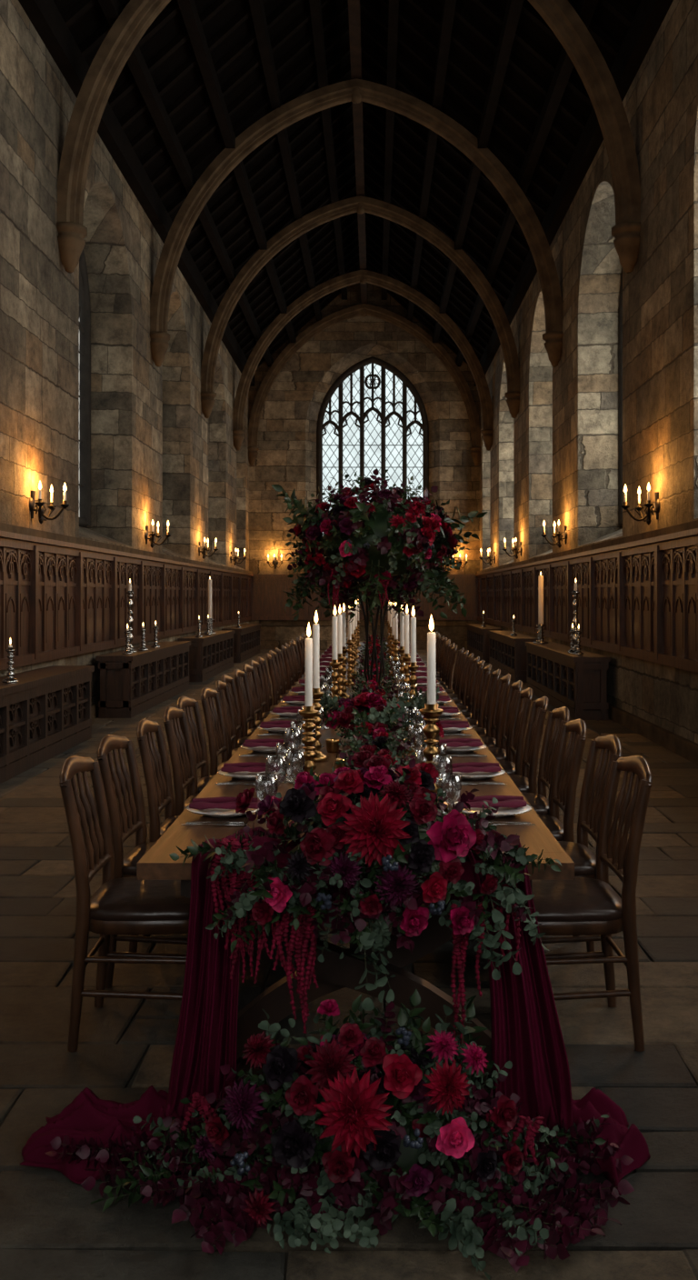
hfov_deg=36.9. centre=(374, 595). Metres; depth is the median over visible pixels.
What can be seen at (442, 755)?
table knife
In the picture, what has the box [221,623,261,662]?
sideboard
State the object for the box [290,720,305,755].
water goblet
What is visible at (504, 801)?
folded napkin
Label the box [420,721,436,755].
water goblet
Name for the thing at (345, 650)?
brass candlestick
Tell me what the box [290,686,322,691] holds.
folded napkin
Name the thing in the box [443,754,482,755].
fork
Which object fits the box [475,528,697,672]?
panelling
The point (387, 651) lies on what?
brass candlestick
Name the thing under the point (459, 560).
wall sconce
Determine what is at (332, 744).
votive candle
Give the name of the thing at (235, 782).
fork
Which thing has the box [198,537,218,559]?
wall sconce
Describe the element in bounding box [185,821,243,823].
fork
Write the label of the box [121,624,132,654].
candlestick
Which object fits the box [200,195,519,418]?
arch
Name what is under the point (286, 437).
wall
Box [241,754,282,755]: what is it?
fork
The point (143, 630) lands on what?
candlestick
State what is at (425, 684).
dinner plate
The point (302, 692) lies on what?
dinner plate
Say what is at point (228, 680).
dining chair
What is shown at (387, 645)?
brass candlestick
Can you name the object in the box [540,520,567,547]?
wall sconce
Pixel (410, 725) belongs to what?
wine glass
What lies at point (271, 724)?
folded napkin
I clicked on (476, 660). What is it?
dining chair
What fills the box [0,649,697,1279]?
floor
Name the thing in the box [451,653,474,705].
dining chair
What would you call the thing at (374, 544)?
centrepiece
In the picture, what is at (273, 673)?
dining chair
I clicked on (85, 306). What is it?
window
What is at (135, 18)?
arch
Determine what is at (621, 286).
window
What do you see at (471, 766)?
folded napkin
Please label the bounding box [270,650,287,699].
dining chair
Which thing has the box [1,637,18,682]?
candlestick
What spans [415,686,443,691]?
folded napkin
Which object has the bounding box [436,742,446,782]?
water goblet
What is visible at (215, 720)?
dining chair
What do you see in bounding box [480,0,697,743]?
wall
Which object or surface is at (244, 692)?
dining chair
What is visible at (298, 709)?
wine glass
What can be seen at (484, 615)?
candlestick
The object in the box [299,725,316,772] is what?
wine glass
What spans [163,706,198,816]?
dining chair
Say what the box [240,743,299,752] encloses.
dinner plate
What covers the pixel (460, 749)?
dinner plate
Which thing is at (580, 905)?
dining chair
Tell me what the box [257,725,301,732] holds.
dinner plate
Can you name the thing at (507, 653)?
sideboard
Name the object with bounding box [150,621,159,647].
candlestick
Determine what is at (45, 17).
roof
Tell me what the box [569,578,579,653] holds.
candlestick
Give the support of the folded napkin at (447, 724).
on the dinner plate at (450, 729)
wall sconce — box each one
[29,481,69,524]
[144,520,170,548]
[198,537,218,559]
[230,548,246,565]
[266,553,283,569]
[452,554,468,569]
[479,548,495,565]
[502,537,522,559]
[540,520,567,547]
[620,482,660,525]
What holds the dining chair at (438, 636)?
on the floor
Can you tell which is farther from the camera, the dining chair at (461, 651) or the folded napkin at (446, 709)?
the dining chair at (461, 651)
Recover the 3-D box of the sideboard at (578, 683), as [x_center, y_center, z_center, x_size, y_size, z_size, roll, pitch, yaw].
[2.620,1.120,14.600,0.450,0.760,4.050,0,0,0]
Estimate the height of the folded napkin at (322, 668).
0.040 m
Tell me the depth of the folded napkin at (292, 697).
7.20 m
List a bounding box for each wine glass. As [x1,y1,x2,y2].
[265,755,286,786]
[283,728,301,778]
[284,750,305,780]
[296,709,304,751]
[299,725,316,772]
[320,706,324,748]
[402,706,418,747]
[407,724,425,749]
[415,709,422,751]
[421,732,439,749]
[431,755,452,815]
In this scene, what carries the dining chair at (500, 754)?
on the floor
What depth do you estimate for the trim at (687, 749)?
10.98 m
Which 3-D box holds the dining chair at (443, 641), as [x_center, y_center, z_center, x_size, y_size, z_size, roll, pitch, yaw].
[0.711,1.030,13.999,0.529,0.942,0.433,0,0,-3]
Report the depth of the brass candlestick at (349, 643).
8.74 m
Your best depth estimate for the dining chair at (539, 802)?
5.30 m
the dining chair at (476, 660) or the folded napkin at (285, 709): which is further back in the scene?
the dining chair at (476, 660)
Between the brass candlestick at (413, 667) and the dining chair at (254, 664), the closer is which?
the brass candlestick at (413, 667)
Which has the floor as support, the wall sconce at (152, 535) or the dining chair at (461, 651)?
the dining chair at (461, 651)
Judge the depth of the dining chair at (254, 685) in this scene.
8.65 m
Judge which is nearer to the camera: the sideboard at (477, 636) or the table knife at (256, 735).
the table knife at (256, 735)
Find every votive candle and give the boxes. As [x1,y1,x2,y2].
[325,738,339,752]
[335,758,348,768]
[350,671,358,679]
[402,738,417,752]
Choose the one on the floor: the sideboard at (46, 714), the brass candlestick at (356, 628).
the sideboard at (46, 714)
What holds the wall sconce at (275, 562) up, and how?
attached to the wall at (286, 437)
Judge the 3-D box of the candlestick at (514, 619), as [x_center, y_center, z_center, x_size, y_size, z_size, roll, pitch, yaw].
[2.560,0.548,19.200,0.132,0.384,0.130,0,0,0]
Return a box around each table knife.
[180,823,248,825]
[215,783,269,785]
[239,755,285,756]
[256,734,296,735]
[441,755,487,756]
[444,734,472,735]
[453,783,507,785]
[473,823,535,825]
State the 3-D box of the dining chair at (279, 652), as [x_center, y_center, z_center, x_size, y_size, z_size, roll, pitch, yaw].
[-0.805,1.030,11.262,0.529,0.942,0.433,0,0,-2]
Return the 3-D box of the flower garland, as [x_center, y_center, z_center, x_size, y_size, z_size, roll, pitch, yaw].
[0.083,0.618,9.799,0.711,0.289,12.920,0,0,1]
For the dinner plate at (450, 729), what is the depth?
5.74 m
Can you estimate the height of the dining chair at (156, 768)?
0.942 m
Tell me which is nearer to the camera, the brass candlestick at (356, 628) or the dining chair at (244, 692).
the dining chair at (244, 692)
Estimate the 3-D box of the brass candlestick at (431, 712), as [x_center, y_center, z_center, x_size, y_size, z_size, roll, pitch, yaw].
[0.200,0.408,3.670,0.136,0.684,0.134,0,0,0]
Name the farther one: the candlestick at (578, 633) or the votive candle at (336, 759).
the candlestick at (578, 633)
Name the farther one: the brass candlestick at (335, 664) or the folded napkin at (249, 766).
the brass candlestick at (335, 664)
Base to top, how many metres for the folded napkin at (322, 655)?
0.040 m
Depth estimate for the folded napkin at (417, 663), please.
10.82 m
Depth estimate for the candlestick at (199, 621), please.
18.58 m
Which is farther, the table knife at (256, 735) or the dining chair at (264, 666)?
the dining chair at (264, 666)
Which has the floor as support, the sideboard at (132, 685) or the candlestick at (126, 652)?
the sideboard at (132, 685)
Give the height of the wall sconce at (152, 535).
0.426 m
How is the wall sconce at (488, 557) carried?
attached to the wall at (558, 459)
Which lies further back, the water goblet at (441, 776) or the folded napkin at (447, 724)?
the folded napkin at (447, 724)
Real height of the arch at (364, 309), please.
4.440 m
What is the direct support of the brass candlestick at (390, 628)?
on the dining table
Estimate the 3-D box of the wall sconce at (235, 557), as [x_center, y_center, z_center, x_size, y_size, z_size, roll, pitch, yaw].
[-3.330,-0.933,25.298,0.367,0.426,0.367,0,0,44]
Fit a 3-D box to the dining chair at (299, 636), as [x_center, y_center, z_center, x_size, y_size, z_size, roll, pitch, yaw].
[-0.791,1.030,14.519,0.529,0.942,0.433,0,0,2]
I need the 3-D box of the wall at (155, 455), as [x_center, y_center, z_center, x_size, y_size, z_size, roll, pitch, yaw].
[-3.840,-2.475,12.500,0.720,7.950,33.000,0,0,0]
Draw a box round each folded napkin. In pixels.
[189,796,260,809]
[220,761,279,772]
[242,738,293,747]
[260,720,302,728]
[272,706,303,712]
[282,695,304,701]
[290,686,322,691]
[299,679,326,683]
[304,672,329,677]
[320,654,332,657]
[320,658,332,661]
[320,661,329,666]
[320,666,332,670]
[323,650,332,654]
[404,661,424,666]
[410,671,427,677]
[410,678,437,683]
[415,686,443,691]
[416,667,427,670]
[417,695,450,701]
[435,738,482,747]
[438,706,458,712]
[440,720,469,728]
[444,761,500,772]
[458,795,526,808]
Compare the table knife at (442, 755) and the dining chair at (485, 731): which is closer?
the table knife at (442, 755)
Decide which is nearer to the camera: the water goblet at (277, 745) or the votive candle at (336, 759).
the water goblet at (277, 745)
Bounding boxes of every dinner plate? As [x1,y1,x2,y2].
[185,804,259,818]
[217,767,285,779]
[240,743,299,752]
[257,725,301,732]
[270,711,301,717]
[280,700,313,705]
[289,690,326,694]
[404,676,427,679]
[409,682,439,686]
[409,690,446,694]
[423,725,472,732]
[424,700,452,704]
[438,710,461,717]
[438,744,487,752]
[438,767,506,779]
[450,800,532,818]
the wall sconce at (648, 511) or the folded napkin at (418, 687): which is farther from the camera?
the wall sconce at (648, 511)
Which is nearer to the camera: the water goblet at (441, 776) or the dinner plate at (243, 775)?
the water goblet at (441, 776)
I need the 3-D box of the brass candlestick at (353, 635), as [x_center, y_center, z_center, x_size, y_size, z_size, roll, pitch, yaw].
[-0.212,0.403,9.999,0.099,0.694,0.098,0,0,0]
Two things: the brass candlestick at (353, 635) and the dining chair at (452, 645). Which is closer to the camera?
the brass candlestick at (353, 635)
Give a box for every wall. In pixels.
[0,0,249,704]
[249,282,479,649]
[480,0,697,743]
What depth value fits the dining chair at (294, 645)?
13.01 m
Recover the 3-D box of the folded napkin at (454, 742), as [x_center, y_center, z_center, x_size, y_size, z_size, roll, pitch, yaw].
[0.407,0.710,5.053,0.237,0.040,0.087,0,0,-9]
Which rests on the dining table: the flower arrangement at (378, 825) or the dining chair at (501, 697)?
the flower arrangement at (378, 825)
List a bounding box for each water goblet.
[255,772,278,822]
[275,742,294,782]
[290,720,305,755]
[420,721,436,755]
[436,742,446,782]
[439,772,461,813]
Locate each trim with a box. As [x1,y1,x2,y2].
[0,522,252,719]
[476,520,697,764]
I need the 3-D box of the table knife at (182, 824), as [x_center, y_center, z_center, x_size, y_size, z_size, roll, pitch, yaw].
[-0.518,0.745,3.400,0.220,0.006,0.018,0,0,0]
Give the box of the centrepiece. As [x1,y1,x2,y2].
[271,468,487,682]
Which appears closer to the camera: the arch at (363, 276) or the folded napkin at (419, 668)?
the folded napkin at (419, 668)
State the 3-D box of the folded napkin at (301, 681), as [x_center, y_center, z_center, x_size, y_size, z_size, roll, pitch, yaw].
[-0.513,0.710,8.677,0.237,0.040,0.087,0,0,-10]
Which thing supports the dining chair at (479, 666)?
on the floor
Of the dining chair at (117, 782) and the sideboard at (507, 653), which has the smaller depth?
the dining chair at (117, 782)
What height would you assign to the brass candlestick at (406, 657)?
0.694 m
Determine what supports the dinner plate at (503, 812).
on the dining table
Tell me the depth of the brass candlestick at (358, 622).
15.41 m
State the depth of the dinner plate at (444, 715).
6.45 m
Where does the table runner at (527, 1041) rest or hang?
on the floor
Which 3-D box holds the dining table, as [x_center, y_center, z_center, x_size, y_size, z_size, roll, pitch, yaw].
[-0.053,1.125,9.815,1.227,0.750,13.768,0,0,0]
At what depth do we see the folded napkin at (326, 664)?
10.82 m
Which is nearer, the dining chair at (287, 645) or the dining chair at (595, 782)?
the dining chair at (595, 782)
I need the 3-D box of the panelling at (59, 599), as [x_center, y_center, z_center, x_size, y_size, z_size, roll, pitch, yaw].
[-3.409,0.050,12.463,0.137,1.260,32.817,0,0,0]
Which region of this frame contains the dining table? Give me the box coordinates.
[136,642,574,1091]
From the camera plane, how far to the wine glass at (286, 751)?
3.69 m
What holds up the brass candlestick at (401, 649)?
on the dining table
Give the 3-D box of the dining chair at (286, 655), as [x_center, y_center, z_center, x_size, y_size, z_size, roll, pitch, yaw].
[-0.787,1.030,11.802,0.529,0.942,0.433,0,0,-1]
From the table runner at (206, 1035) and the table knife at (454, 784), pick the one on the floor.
the table runner at (206, 1035)
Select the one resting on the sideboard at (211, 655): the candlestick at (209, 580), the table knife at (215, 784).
the candlestick at (209, 580)
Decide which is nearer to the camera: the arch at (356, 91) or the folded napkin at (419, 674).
the folded napkin at (419, 674)
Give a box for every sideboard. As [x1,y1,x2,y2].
[0,665,94,783]
[95,641,190,718]
[177,630,234,681]
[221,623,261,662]
[466,623,502,662]
[488,630,538,682]
[525,641,610,719]
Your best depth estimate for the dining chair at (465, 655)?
10.53 m
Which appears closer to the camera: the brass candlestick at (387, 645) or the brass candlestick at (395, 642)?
the brass candlestick at (395, 642)
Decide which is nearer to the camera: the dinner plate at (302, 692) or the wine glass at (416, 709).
the wine glass at (416, 709)
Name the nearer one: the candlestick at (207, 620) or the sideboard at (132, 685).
the sideboard at (132, 685)
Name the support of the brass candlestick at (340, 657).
on the dining table
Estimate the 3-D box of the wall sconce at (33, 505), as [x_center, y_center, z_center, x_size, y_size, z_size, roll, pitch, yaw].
[-3.330,-0.933,10.598,0.367,0.426,0.367,0,0,44]
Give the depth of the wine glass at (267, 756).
3.57 m
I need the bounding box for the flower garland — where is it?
[319,634,444,769]
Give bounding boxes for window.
[79,249,90,527]
[316,356,429,553]
[619,268,622,525]
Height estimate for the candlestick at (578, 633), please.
0.384 m
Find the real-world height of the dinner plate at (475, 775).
0.024 m
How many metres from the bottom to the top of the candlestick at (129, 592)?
0.964 m
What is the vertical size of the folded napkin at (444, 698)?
0.040 m
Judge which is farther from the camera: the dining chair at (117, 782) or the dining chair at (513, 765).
the dining chair at (513, 765)
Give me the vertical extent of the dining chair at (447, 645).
0.942 m
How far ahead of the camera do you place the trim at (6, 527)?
12.76 m
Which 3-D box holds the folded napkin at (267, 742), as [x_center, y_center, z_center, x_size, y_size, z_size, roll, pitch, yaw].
[-0.513,0.710,5.048,0.237,0.040,0.087,0,0,0]
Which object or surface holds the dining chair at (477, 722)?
on the floor
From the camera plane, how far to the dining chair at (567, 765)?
4.69 m
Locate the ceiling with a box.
[53,0,641,361]
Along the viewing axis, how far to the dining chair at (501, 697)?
7.33 m
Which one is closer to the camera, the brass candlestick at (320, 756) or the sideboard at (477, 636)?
the brass candlestick at (320, 756)
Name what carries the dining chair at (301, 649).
on the floor
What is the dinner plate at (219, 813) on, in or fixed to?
on the dining table
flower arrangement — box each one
[44,989,634,1279]
[169,750,561,1061]
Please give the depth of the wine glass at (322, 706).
5.14 m
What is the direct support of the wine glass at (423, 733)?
on the dining table
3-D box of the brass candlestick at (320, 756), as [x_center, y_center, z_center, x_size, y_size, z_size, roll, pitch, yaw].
[-0.265,0.408,4.750,0.110,0.684,0.108,0,0,-40]
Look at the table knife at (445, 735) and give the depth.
5.57 m
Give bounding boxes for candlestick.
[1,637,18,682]
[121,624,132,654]
[123,580,137,652]
[138,621,148,650]
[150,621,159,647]
[195,617,202,637]
[203,579,216,633]
[204,616,211,635]
[236,610,240,628]
[292,622,319,784]
[312,610,328,762]
[330,605,340,725]
[337,603,350,698]
[337,605,344,700]
[345,610,355,685]
[347,610,356,673]
[353,610,358,665]
[355,600,358,658]
[357,603,361,646]
[386,601,390,652]
[386,603,389,647]
[388,608,399,675]
[389,602,392,656]
[392,602,399,684]
[395,605,405,699]
[401,604,410,702]
[405,606,421,731]
[419,614,450,811]
[480,611,486,627]
[510,615,517,635]
[533,572,548,643]
[568,624,574,652]
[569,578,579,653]
[573,624,583,654]
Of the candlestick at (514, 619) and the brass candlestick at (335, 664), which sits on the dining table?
the brass candlestick at (335, 664)
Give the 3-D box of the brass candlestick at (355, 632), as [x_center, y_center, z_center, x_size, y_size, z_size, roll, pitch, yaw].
[-0.220,0.403,11.233,0.099,0.694,0.098,0,0,0]
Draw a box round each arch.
[56,0,641,273]
[150,78,562,367]
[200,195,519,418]
[232,269,493,450]
[248,303,480,465]
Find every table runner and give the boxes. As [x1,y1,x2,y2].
[20,838,239,1183]
[484,830,650,1195]
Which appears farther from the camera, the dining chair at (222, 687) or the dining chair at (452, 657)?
the dining chair at (452, 657)
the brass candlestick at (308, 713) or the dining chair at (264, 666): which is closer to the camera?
the brass candlestick at (308, 713)
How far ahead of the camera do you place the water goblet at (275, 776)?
3.46 m
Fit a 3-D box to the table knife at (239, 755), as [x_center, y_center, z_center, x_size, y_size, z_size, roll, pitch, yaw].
[-0.518,0.745,4.850,0.220,0.006,0.018,0,0,0]
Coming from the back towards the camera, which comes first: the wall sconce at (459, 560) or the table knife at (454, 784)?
the wall sconce at (459, 560)
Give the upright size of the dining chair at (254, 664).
0.942 m
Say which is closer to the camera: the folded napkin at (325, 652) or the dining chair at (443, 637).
the folded napkin at (325, 652)
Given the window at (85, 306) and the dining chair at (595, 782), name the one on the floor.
the dining chair at (595, 782)
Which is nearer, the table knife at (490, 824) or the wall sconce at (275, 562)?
the table knife at (490, 824)
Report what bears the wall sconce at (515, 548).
attached to the wall at (558, 459)
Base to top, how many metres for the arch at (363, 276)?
4.440 m
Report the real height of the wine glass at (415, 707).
0.198 m
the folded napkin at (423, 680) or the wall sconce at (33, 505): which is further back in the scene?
the wall sconce at (33, 505)
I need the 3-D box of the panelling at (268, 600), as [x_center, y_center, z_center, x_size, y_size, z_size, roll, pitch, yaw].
[-0.280,0.050,28.928,6.450,1.260,0.137,0,0,0]
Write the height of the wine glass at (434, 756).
0.198 m
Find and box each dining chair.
[59,755,190,1051]
[96,734,187,988]
[136,719,179,936]
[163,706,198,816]
[176,695,215,799]
[200,687,229,775]
[215,680,239,759]
[221,673,249,747]
[233,668,257,737]
[242,663,265,727]
[250,660,271,720]
[258,656,277,711]
[265,652,282,705]
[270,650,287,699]
[275,647,290,694]
[281,645,294,689]
[284,642,298,685]
[290,640,301,681]
[296,637,305,674]
[298,635,305,653]
[435,634,440,658]
[435,635,444,670]
[435,637,447,674]
[435,640,450,681]
[438,642,455,685]
[440,645,458,689]
[444,647,464,694]
[448,650,469,699]
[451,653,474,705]
[456,656,479,711]
[460,660,484,719]
[466,663,491,728]
[472,669,500,737]
[477,719,587,938]
[479,673,510,748]
[487,680,522,760]
[496,687,532,776]
[508,696,548,793]
[521,706,569,815]
[531,755,652,1051]
[540,734,622,983]
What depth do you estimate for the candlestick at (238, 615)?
23.98 m
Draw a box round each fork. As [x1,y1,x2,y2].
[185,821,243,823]
[219,781,267,783]
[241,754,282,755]
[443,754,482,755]
[455,781,503,783]
[488,821,530,823]
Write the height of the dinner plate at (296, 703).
0.024 m
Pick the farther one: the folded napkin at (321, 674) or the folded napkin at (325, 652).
the folded napkin at (325, 652)
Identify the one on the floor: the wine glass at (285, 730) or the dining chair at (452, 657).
the dining chair at (452, 657)
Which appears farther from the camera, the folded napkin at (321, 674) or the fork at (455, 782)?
the folded napkin at (321, 674)
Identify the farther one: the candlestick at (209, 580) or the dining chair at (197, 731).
the candlestick at (209, 580)
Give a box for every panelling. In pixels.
[0,530,253,670]
[250,574,478,619]
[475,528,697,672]
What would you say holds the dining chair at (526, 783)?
on the floor
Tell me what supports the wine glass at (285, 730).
on the dining table
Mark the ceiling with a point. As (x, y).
(91, 21)
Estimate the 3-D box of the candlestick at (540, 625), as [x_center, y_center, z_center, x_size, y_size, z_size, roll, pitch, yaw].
[2.580,0.183,16.200,0.238,1.114,0.242,0,0,-30]
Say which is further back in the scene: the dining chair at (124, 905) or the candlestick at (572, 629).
the candlestick at (572, 629)
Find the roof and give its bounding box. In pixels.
[18,0,673,386]
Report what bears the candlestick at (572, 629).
on the sideboard at (578, 683)
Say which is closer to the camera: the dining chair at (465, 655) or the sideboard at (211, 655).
the dining chair at (465, 655)
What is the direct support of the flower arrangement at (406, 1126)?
on the floor
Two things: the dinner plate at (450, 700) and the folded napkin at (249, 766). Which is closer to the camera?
the folded napkin at (249, 766)
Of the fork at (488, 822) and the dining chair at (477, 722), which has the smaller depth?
the fork at (488, 822)
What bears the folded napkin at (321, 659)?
on the dinner plate
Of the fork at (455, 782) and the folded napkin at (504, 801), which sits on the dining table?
the fork at (455, 782)
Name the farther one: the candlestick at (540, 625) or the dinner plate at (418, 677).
the candlestick at (540, 625)
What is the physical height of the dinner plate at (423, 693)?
0.024 m
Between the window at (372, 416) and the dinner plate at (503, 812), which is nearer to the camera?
the dinner plate at (503, 812)
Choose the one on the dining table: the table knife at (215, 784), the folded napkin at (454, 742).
the table knife at (215, 784)
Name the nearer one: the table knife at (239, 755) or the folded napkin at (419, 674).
the table knife at (239, 755)
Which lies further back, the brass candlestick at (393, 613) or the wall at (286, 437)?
the wall at (286, 437)
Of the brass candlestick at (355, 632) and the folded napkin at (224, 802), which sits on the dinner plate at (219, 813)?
the folded napkin at (224, 802)
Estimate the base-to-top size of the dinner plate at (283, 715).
0.024 m

